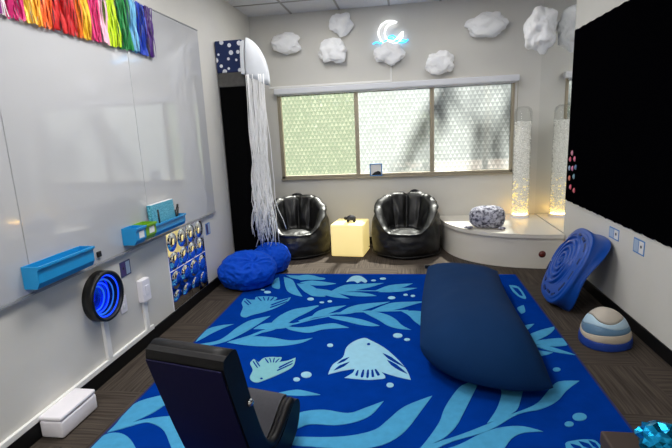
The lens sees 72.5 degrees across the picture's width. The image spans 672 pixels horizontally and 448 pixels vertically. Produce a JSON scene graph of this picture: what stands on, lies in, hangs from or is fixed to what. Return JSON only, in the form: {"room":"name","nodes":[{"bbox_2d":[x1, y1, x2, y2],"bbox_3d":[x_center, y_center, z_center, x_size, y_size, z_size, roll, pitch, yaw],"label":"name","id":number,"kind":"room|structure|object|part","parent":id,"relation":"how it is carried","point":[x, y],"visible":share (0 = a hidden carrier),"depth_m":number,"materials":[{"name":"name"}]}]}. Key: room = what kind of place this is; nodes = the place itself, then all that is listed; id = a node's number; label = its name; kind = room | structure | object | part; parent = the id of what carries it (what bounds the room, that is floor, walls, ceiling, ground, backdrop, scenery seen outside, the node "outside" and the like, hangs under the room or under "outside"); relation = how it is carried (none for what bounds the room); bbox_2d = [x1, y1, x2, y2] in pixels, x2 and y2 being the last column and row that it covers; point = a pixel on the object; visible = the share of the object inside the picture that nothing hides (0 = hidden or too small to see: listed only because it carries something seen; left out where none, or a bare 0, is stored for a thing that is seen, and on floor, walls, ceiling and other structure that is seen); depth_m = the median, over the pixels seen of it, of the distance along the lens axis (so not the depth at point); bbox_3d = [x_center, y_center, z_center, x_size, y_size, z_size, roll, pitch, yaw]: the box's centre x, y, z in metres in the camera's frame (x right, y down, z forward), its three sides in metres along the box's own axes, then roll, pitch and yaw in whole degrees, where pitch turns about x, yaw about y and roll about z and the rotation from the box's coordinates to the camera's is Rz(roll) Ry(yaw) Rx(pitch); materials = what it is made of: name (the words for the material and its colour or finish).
{"room":"sensory room","nodes":[
{"label":"sensory room","id":0,"kind":"room"},
{"bbox_2d":[0,0,249,442],"bbox_3d":[-1.600,-0.411,2.549,0.120,2.920,7.440,-1,12,9],"label":"wall","id":1,"kind":"structure","parent":0,"point":[48,343],"depth_m":2.95,"materials":[{"name":"beige paint"}]},
{"bbox_2d":[0,115,34,309],"bbox_3d":[-1.667,-0.364,1.629,0.024,1.715,1.116,-1,12,9],"label":"whiteboard","id":2,"kind":"object","parent":1,"relation":"attached to","point":[13,256],"visible":1,"depth_m":2.20,"materials":[{"name":"white plastic"}]},
{"bbox_2d":[0,0,152,293],"bbox_3d":[-1.504,-0.596,2.715,0.024,1.715,1.121,-1,12,9],"label":"whiteboard","id":3,"kind":"object","parent":1,"relation":"attached to","point":[67,110],"visible":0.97,"depth_m":2.60,"materials":[{"name":"white plastic"}]},
{"bbox_2d":[20,246,94,289],"bbox_3d":[-1.474,0.226,2.464,0.100,0.115,0.420,-1,12,9],"label":"marker tray","id":4,"kind":"object","parent":3,"relation":"attached to","point":[39,274],"visible":1,"depth_m":2.40,"materials":[{"name":"plastic"}]},
{"bbox_3d":[-1.504,0.269,2.263,0.100,0.115,0.005,-1,12,9],"label":"panel","id":5,"kind":"part","parent":4,"relation":"part of","materials":[{"name":"plastic"}]},
{"bbox_3d":[-1.444,0.184,2.665,0.100,0.115,0.005,-1,12,9],"label":"panel","id":6,"kind":"part","parent":4,"relation":"part of","materials":[{"name":"plastic"}]},
{"bbox_2d":[0,0,155,57],"bbox_3d":[-1.554,-1.195,2.271,0.031,0.384,2.438,-1,12,9],"label":"garland","id":7,"kind":"object","parent":3,"relation":"hanging from","point":[61,11],"visible":1,"depth_m":2.79,"materials":[{"name":"multicoloured fabric"}]},
{"bbox_2d":[96,251,101,257],"bbox_3d":[-1.464,0.187,2.829,0.012,0.035,0.035,-1,12,9],"label":"magnet","id":8,"kind":"object","parent":3,"relation":"attached to","point":[99,254],"visible":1,"depth_m":2.82,"materials":[{"name":"black plastic"}]},
{"bbox_2d":[121,225,146,245],"bbox_3d":[-1.368,0.076,3.119,0.115,0.115,0.120,-1,12,9],"label":"storage bin","id":9,"kind":"object","parent":3,"relation":"attached to","point":[132,235],"visible":1,"depth_m":3.07,"materials":[{"name":"plastic"}]},
{"bbox_3d":[-1.377,0.088,3.063,0.115,0.115,0.005,-1,12,9],"label":"panel","id":10,"kind":"part","parent":9,"relation":"part of","materials":[{"name":"plastic"}]},
{"bbox_3d":[-1.360,0.065,3.175,0.115,0.115,0.005,-1,12,9],"label":"panel","id":11,"kind":"part","parent":9,"relation":"part of","materials":[{"name":"plastic"}]},
{"bbox_2d":[133,221,156,239],"bbox_3d":[-1.350,0.047,3.244,0.115,0.110,0.130,-1,12,9],"label":"storage bin","id":12,"kind":"object","parent":3,"relation":"attached to","point":[151,230],"visible":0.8,"depth_m":3.25,"materials":[{"name":"green plastic"}]},
{"bbox_3d":[-1.341,0.034,3.305,0.115,0.110,0.005,-1,12,9],"label":"panel","id":13,"kind":"part","parent":12,"relation":"part of","materials":[{"name":"green plastic"}]},
{"bbox_2d":[0,324,154,447],"bbox_3d":[-1.526,0.984,2.442,0.020,0.034,2.080,-1,12,9],"label":"trim","id":14,"kind":"structure","parent":1,"relation":"attached to","point":[8,441],"depth_m":2.65,"materials":[{"name":"white plastic"}]},
{"bbox_2d":[82,270,123,321],"bbox_3d":[-1.446,0.448,2.855,0.066,0.316,0.316,-1,12,9],"label":"round mirror","id":15,"kind":"object","parent":1,"relation":"attached to","point":[103,290],"visible":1,"depth_m":2.86,"materials":[{"name":"blue mirror"}]},
{"bbox_3d":[-1.473,0.448,2.859,0.001,0.270,0.270,-1,12,9],"label":"plate","id":16,"kind":"part","parent":15,"relation":"part of","materials":[{"name":"blue mirror"}]},
{"bbox_2d":[101,322,112,358],"bbox_3d":[-1.456,0.731,2.913,0.022,0.264,0.045,-1,12,9],"label":"cable raceway","id":17,"kind":"object","parent":1,"relation":"attached to","point":[104,325],"visible":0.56,"depth_m":2.90,"materials":[{"name":"white plastic"}]},
{"bbox_2d":[7,277,220,447],"bbox_3d":[-1.475,0.975,2.799,0.012,0.095,7.190,-1,12,9],"label":"baseboard","id":18,"kind":"structure","parent":1,"relation":"attached to","point":[34,434],"depth_m":3.17,"materials":[{"name":"black rubber"}]},
{"bbox_2d":[121,295,127,313],"bbox_3d":[-1.437,0.543,3.100,0.009,0.115,0.070,-1,12,9],"label":"outlet plate","id":19,"kind":"object","parent":1,"relation":"attached to","point":[124,308],"visible":0.76,"depth_m":3.10,"materials":[{"name":"white plastic"}]},
{"bbox_2d":[119,259,130,277],"bbox_3d":[-1.438,0.302,3.129,0.005,0.105,0.115,-1,12,9],"label":"picture card","id":20,"kind":"object","parent":1,"relation":"attached to","point":[125,268],"visible":1,"depth_m":3.13,"materials":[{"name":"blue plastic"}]},
{"bbox_2d":[120,262,125,276],"bbox_3d":[-1.441,0.308,3.104,0.001,0.087,0.046,-1,12,9],"label":"picture","id":21,"kind":"object","parent":20,"relation":"attached to","point":[123,264],"depth_m":3.10},
{"bbox_3d":[-1.433,0.297,3.154,0.001,0.087,0.044,-1,12,9],"label":"caption panel","id":22,"kind":"part","parent":20,"relation":"part of","materials":[{"name":"blue paper"}]},
{"bbox_2d":[136,277,151,302],"bbox_3d":[-1.385,0.475,3.310,0.050,0.165,0.100,-1,12,9],"label":"switch box","id":23,"kind":"object","parent":1,"relation":"attached to","point":[143,284],"visible":1,"depth_m":3.28,"materials":[{"name":"white plastic"}]},
{"bbox_2d":[142,301,149,328],"bbox_3d":[-1.391,0.663,3.350,0.022,0.214,0.040,-1,12,9],"label":"cable raceway","id":24,"kind":"object","parent":1,"relation":"attached to","point":[144,305],"visible":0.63,"depth_m":3.34,"materials":[{"name":"white plastic"}]},
{"bbox_2d":[124,0,215,240],"bbox_3d":[-1.337,-0.834,3.834,0.024,1.715,1.184,-1,12,9],"label":"whiteboard","id":25,"kind":"object","parent":1,"relation":"attached to","point":[168,97],"visible":0.93,"depth_m":3.77,"materials":[{"name":"white plastic"}]},
{"bbox_2d":[154,213,185,236],"bbox_3d":[-1.312,0.004,3.547,0.100,0.090,0.475,-1,12,9],"label":"marker tray","id":26,"kind":"object","parent":25,"relation":"attached to","point":[172,223],"visible":0.71,"depth_m":3.53,"materials":[{"name":"plastic"}]},
{"bbox_2d":[146,199,175,223],"bbox_3d":[-1.330,-0.063,3.518,0.057,0.219,0.330,-1,12,9],"label":"notebook","id":27,"kind":"object","parent":26,"relation":"in","point":[161,211],"visible":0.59,"depth_m":3.48,"materials":[{"name":"teal paper"}]},
{"bbox_2d":[175,204,178,215],"bbox_3d":[-1.294,-0.077,3.717,0.038,0.166,0.082,-5,12,-11],"label":"marker","id":28,"kind":"object","parent":26,"relation":"in","point":[177,207],"visible":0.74,"depth_m":3.69,"materials":[{"name":"black plastic"}]},
{"bbox_2d":[165,219,208,310],"bbox_3d":[-1.290,0.332,4.035,0.023,0.647,0.676,-1,12,9],"label":"mirror panel","id":29,"kind":"object","parent":1,"relation":"attached to","point":[185,247],"visible":0.99,"depth_m":3.97,"materials":[{"name":"mirror"}]},
{"bbox_2d":[205,222,209,234],"bbox_3d":[-1.242,0.045,4.439,0.005,0.112,0.095,-1,12,9],"label":"picture card","id":30,"kind":"object","parent":1,"relation":"attached to","point":[207,225],"visible":1,"depth_m":4.43,"materials":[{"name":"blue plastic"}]},
{"bbox_2d":[225,0,441,16],"bbox_3d":[0.117,-1.911,1.973,3.690,0.106,7.440,-1,12,9],"label":"ceiling","id":31,"kind":"structure","parent":0,"point":[250,8],"depth_m":5.31,"materials":[{"name":"white tile"}]},
{"bbox_2d":[30,243,671,447],"bbox_3d":[0.252,1.041,2.581,3.690,0.100,7.440,-1,12,9],"label":"floor","id":32,"kind":"structure","parent":0,"point":[637,380],"depth_m":2.97,"materials":[{"name":"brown carpet"}]},
{"bbox_2d":[39,388,96,437],"bbox_3d":[-1.446,1.023,2.488,0.130,0.124,0.275,-1,12,9],"label":"cable box","id":33,"kind":"object","parent":32,"relation":"on","point":[58,421],"visible":1,"depth_m":2.42,"materials":[{"name":"white plastic"}]},
{"bbox_3d":[-1.448,0.975,2.478,0.130,0.025,0.275,-1,12,9],"label":"lid","id":34,"kind":"part","parent":33,"relation":"part of","materials":[{"name":"white plastic"}]},
{"bbox_2d":[215,39,267,251],"bbox_3d":[-0.999,-0.701,5.039,0.308,2.430,0.386,-1,12,9],"label":"tall cabinet","id":35,"kind":"object","parent":32,"relation":"on","point":[232,84],"visible":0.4,"depth_m":4.83,"materials":[{"name":"black laminate"}]},
{"bbox_3d":[-0.859,-0.496,5.076,0.010,1.900,0.300,-1,12,9],"label":"door","id":36,"kind":"part","parent":35,"relation":"part of","materials":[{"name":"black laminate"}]},
{"bbox_2d":[240,37,286,246],"bbox_3d":[-0.758,-0.818,4.802,0.402,2.168,0.244,-1,12,9],"label":"decoration","id":37,"kind":"object","parent":35,"relation":"hanging from","point":[253,64],"visible":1,"depth_m":4.72,"materials":[{"name":"white fabric"}]},
{"bbox_3d":[-0.924,-1.691,4.655,0.039,0.335,0.210,-1,12,9],"label":"plate","id":38,"kind":"part","parent":37,"relation":"part of","materials":[{"name":"white fabric"}]},
{"bbox_2d":[255,242,290,273],"bbox_3d":[-0.720,0.361,5.039,0.440,0.327,0.439,-1,12,9],"label":"pouf","id":39,"kind":"object","parent":32,"relation":"on","point":[280,253],"visible":0.5,"depth_m":4.92,"materials":[{"name":"blue fabric"}]},
{"bbox_2d":[267,193,330,259],"bbox_3d":[-0.475,0.006,5.730,0.837,0.721,0.795,-3,12,0],"label":"chair","id":40,"kind":"object","parent":32,"relation":"on","point":[307,235],"visible":0.83,"depth_m":5.64,"materials":[{"name":"black leather"}]},
{"bbox_2d":[330,219,372,256],"bbox_3d":[0.235,0.140,5.737,0.452,0.392,0.618,1,12,15],"label":"cube","id":41,"kind":"object","parent":32,"relation":"on","point":[350,238],"visible":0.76,"depth_m":5.46,"materials":[{"name":"yellow plastic"}]},
{"bbox_2d":[344,215,355,221],"bbox_3d":[0.169,-0.066,5.561,0.146,0.087,0.090,-1,12,9],"label":"turtle","id":42,"kind":"object","parent":41,"relation":"on","point":[350,217],"visible":1,"depth_m":5.53,"materials":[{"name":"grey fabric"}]},
{"bbox_2d":[90,274,633,447],"bbox_3d":[0.266,0.836,3.286,2.647,0.015,3.055,-1,12,9],"label":"area rug","id":43,"kind":"object","parent":32,"relation":"on","point":[345,346],"visible":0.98,"depth_m":2.75,"materials":[{"name":"blue carpet"}]},
{"bbox_2d":[145,338,299,447],"bbox_3d":[-0.449,0.760,2.019,0.369,0.710,0.579,2,12,21],"label":"chair","id":44,"kind":"object","parent":43,"relation":"on","point":[204,391],"visible":1,"depth_m":1.78,"materials":[{"name":"black leather"}]},
{"bbox_3d":[-0.523,0.802,1.850,0.344,0.607,0.201,2,12,21],"label":"panel","id":45,"kind":"part","parent":44,"relation":"part of","materials":[{"name":"blue plastic"}]},
{"bbox_3d":[-0.336,0.708,1.812,0.012,0.034,0.034,2,12,21],"label":"control knob","id":46,"kind":"part","parent":44,"relation":"part of","materials":[{"name":"silver metal"}]},
{"bbox_2d":[217,250,276,290],"bbox_3d":[-0.891,0.444,4.601,0.593,0.356,0.581,-5,12,-9],"label":"pouf","id":47,"kind":"object","parent":43,"relation":"on","point":[244,270],"visible":1,"depth_m":4.42,"materials":[{"name":"blue fabric"}]},
{"bbox_2d":[420,263,552,390],"bbox_3d":[0.964,0.594,3.366,0.731,0.363,1.894,-1,12,9],"label":"pillow","id":48,"kind":"object","parent":43,"relation":"on","point":[471,330],"visible":1,"depth_m":2.66,"materials":[{"name":"blue fabric"}]},
{"bbox_2d":[371,189,440,259],"bbox_3d":[0.843,-0.018,5.527,0.823,0.731,0.785,5,14,32],"label":"chair","id":49,"kind":"object","parent":32,"relation":"on","point":[405,226],"visible":1,"depth_m":5.41,"materials":[{"name":"black leather"}]},
{"bbox_2d":[440,214,564,268],"bbox_3d":[1.814,0.179,5.263,1.160,0.366,1.115,-1,12,9],"label":"platform","id":50,"kind":"object","parent":32,"relation":"on","point":[531,242],"visible":0.93,"depth_m":4.89,"materials":[{"name":"white laminate"}]},
{"bbox_2d":[464,205,505,229],"bbox_3d":[1.640,-0.083,5.047,0.436,0.246,0.281,1,12,18],"label":"seal","id":51,"kind":"object","parent":50,"relation":"on","point":[491,216],"visible":1,"depth_m":4.95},
{"bbox_2d":[510,121,531,218],"bbox_3d":[2.198,-0.725,5.422,0.208,1.304,0.208,-1,12,9],"label":"tube","id":52,"kind":"object","parent":50,"relation":"on","point":[522,141],"visible":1,"depth_m":5.39,"materials":[{"name":"clear plastic"}]},
{"bbox_2d":[541,228,610,311],"bbox_3d":[1.970,0.375,3.793,0.450,0.664,0.680,-1,12,9],"label":"board","id":53,"kind":"object","parent":32,"relation":"on","point":[578,256],"visible":1,"depth_m":3.61,"materials":[{"name":"blue plastic"}]},
{"bbox_2d":[578,307,632,351],"bbox_3d":[1.831,0.683,3.110,0.324,0.243,0.326,-1,12,9],"label":"stepping stone","id":54,"kind":"object","parent":32,"relation":"on","point":[603,329],"visible":1,"depth_m":3.01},
{"bbox_2d":[600,431,639,447],"bbox_3d":[1.137,0.981,1.311,0.528,0.450,0.554,-1,12,9],"label":"storage box","id":55,"kind":"object","parent":32,"relation":"on","point":[608,439],"visible":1,"depth_m":1.52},
{"bbox_2d":[634,420,671,447],"bbox_3d":[1.033,0.677,1.439,0.152,0.101,0.148,-1,12,9],"label":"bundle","id":56,"kind":"object","parent":55,"relation":"on","point":[654,433],"visible":1,"depth_m":1.43,"materials":[{"name":"teal plastic"}]},
{"bbox_2d":[249,0,543,236],"bbox_3d":[0.706,-1.179,5.766,3.490,2.920,0.070,-1,12,9],"label":"wall","id":57,"kind":"structure","parent":0,"point":[431,27],"depth_m":5.60,"materials":[{"name":"beige paint"}]},
{"bbox_2d":[271,32,300,54],"bbox_3d":[-0.608,-2.217,5.625,0.368,0.266,0.154,-1,12,9],"label":"cloud","id":58,"kind":"object","parent":57,"relation":"attached to","point":[286,43],"visible":1,"depth_m":5.58,"materials":[{"name":"white fabric"}]},
{"bbox_2d":[269,65,391,88],"bbox_3d":[-0.089,-1.857,5.698,1.558,0.255,0.012,-1,12,9],"label":"trim","id":59,"kind":"structure","parent":57,"relation":"attached to","point":[390,65],"depth_m":5.70,"materials":[{"name":"white plastic"}]},
{"bbox_2d":[318,38,346,63],"bbox_3d":[-0.050,-2.105,5.564,0.358,0.301,0.157,-1,12,9],"label":"cloud","id":60,"kind":"object","parent":57,"relation":"attached to","point":[331,49],"visible":1,"depth_m":5.52,"materials":[{"name":"white fabric"}]},
{"bbox_2d":[329,12,353,36],"bbox_3d":[0.060,-2.390,5.501,0.310,0.273,0.129,-1,12,9],"label":"cloud","id":61,"kind":"object","parent":57,"relation":"attached to","point":[341,24],"visible":1,"depth_m":5.48,"materials":[{"name":"white fabric"}]},
{"bbox_2d":[373,42,405,64],"bbox_3d":[0.641,-2.041,5.484,0.386,0.275,0.138,-1,12,9],"label":"cloud","id":62,"kind":"object","parent":57,"relation":"attached to","point":[389,53],"visible":1,"depth_m":5.45,"materials":[{"name":"white fabric"}]},
{"bbox_2d":[373,20,407,44],"bbox_3d":[0.651,-2.279,5.484,0.430,0.297,0.038,-1,12,9],"label":"sign","id":63,"kind":"object","parent":57,"relation":"attached to","point":[392,21],"visible":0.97,"depth_m":5.47,"materials":[{"name":"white plastic"}]},
{"bbox_2d":[277,83,514,180],"bbox_3d":[0.707,-1.153,5.755,2.925,1.127,0.098,-1,12,9],"label":"window","id":64,"kind":"structure","parent":57,"relation":"in","point":[469,129],"depth_m":5.76,"materials":[{"name":"white glass"}]},
{"bbox_3d":[-0.216,-1.161,5.918,0.951,1.055,0.001,-1,12,9],"label":"pane","id":65,"kind":"part","parent":64,"relation":"part of","materials":[{"name":"green glass"}]},
{"bbox_2d":[370,163,381,175],"bbox_3d":[0.510,-0.691,5.842,0.157,0.158,0.020,-1,12,9],"label":"picture","id":66,"kind":"object","parent":64,"relation":"on","point":[375,169],"visible":1,"depth_m":5.84,"materials":[{"name":"white paper"}]},
{"bbox_3d":[0.734,-1.174,5.773,0.895,1.055,0.001,-1,12,9],"label":"pane","id":67,"kind":"part","parent":64,"relation":"part of","materials":[{"name":"white glass"}]},
{"bbox_2d":[273,74,519,153],"bbox_3d":[0.702,-1.220,5.677,2.960,1.036,0.085,-1,12,9],"label":"roller blind cassette","id":68,"kind":"object","parent":64,"relation":"attached to","point":[499,79],"visible":0.95,"depth_m":5.53,"materials":[{"name":"white metal"}]},
{"bbox_3d":[0.682,-1.649,5.587,2.870,0.024,0.024,-1,12,9],"label":"rail","id":69,"kind":"part","parent":68,"relation":"part of","materials":[{"name":"white metal"}]},
{"bbox_3d":[0.727,-0.605,5.833,2.925,0.022,0.030,-1,12,9],"label":"sill","id":70,"kind":"part","parent":64,"relation":"part of","materials":[{"name":"grey metal"}]},
{"bbox_3d":[1.667,-1.188,5.630,0.918,1.055,0.001,-1,12,9],"label":"pane","id":71,"kind":"part","parent":64,"relation":"part of","materials":[{"name":"white glass"}]},
{"bbox_2d":[425,50,453,74],"bbox_3d":[1.228,-1.908,5.418,0.342,0.282,0.151,-1,12,9],"label":"cloud","id":72,"kind":"object","parent":57,"relation":"attached to","point":[438,63],"visible":1,"depth_m":5.38,"materials":[{"name":"white fabric"}]},
{"bbox_2d":[464,11,508,37],"bbox_3d":[1.726,-2.293,5.255,0.496,0.291,0.164,-1,12,9],"label":"cloud","id":73,"kind":"object","parent":57,"relation":"attached to","point":[486,24],"visible":1,"depth_m":5.21,"materials":[{"name":"white fabric"}]},
{"bbox_2d":[535,0,671,349],"bbox_3d":[1.968,-0.462,2.005,0.120,2.920,7.440,-1,12,9],"label":"wall","id":74,"kind":"structure","parent":0,"point":[639,285],"depth_m":3.30,"materials":[{"name":"beige paint"}]},
{"bbox_2d":[535,0,576,231],"bbox_3d":[2.337,-1.269,4.914,0.006,2.544,1.068,-1,12,9],"label":"wall mirror","id":75,"kind":"object","parent":74,"relation":"attached to","point":[557,62],"visible":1,"depth_m":4.83,"materials":[{"name":"clear glass"}]},
{"bbox_2d":[523,5,557,54],"bbox_3d":[2.131,-2.014,4.778,0.338,0.480,0.318,-1,12,9],"label":"cloud","id":76,"kind":"object","parent":75,"relation":"attached to","point":[540,28],"visible":1,"depth_m":4.68,"materials":[{"name":"white fabric"}]},
{"bbox_2d":[609,226,619,241],"bbox_3d":[2.147,0.074,3.536,0.005,0.087,0.165,-1,12,9],"label":"picture card","id":77,"kind":"object","parent":74,"relation":"attached to","point":[613,233],"visible":1,"depth_m":3.52,"materials":[{"name":"white paper"}]},
{"bbox_3d":[2.151,0.066,3.575,0.001,0.069,0.067,-1,12,9],"label":"caption panel","id":78,"kind":"part","parent":77,"relation":"part of","materials":[{"name":"paper"}]},
{"bbox_2d":[614,229,618,239],"bbox_3d":[2.140,0.082,3.499,0.001,0.069,0.070,-1,12,9],"label":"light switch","id":79,"kind":"object","parent":77,"relation":"attached to","point":[616,232],"depth_m":3.49,"materials":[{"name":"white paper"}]},
{"bbox_2d":[565,0,671,247],"bbox_3d":[1.980,-0.619,2.529,0.008,1.602,3.922,-1,12,9],"label":"board","id":80,"kind":"object","parent":74,"relation":"attached to","point":[620,140],"visible":1,"depth_m":3.30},
{"bbox_2d":[582,279,671,366],"bbox_3d":[1.963,0.926,2.275,0.012,0.095,7.190,-1,12,9],"label":"baseboard","id":81,"kind":"structure","parent":74,"relation":"attached to","point":[649,339],"depth_m":3.19,"materials":[{"name":"black rubber"}]},
{"bbox_2d":[633,237,644,256],"bbox_3d":[2.091,0.156,3.162,0.005,0.103,0.150,-1,12,9],"label":"picture card","id":82,"kind":"object","parent":74,"relation":"attached to","point":[638,245],"visible":1,"depth_m":3.15,"materials":[{"name":"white paper"}]},
{"bbox_3d":[2.095,0.149,3.196,0.001,0.085,0.060,-1,12,9],"label":"caption panel","id":83,"kind":"part","parent":82,"relation":"part of","materials":[{"name":"blue paper"}]},
{"bbox_2d":[638,241,643,254],"bbox_3d":[2.085,0.163,3.128,0.001,0.085,0.063,-1,12,9],"label":"picture","id":84,"kind":"object","parent":82,"relation":"attached to","point":[640,243],"depth_m":3.12,"materials":[{"name":"white paper"}]}
]}

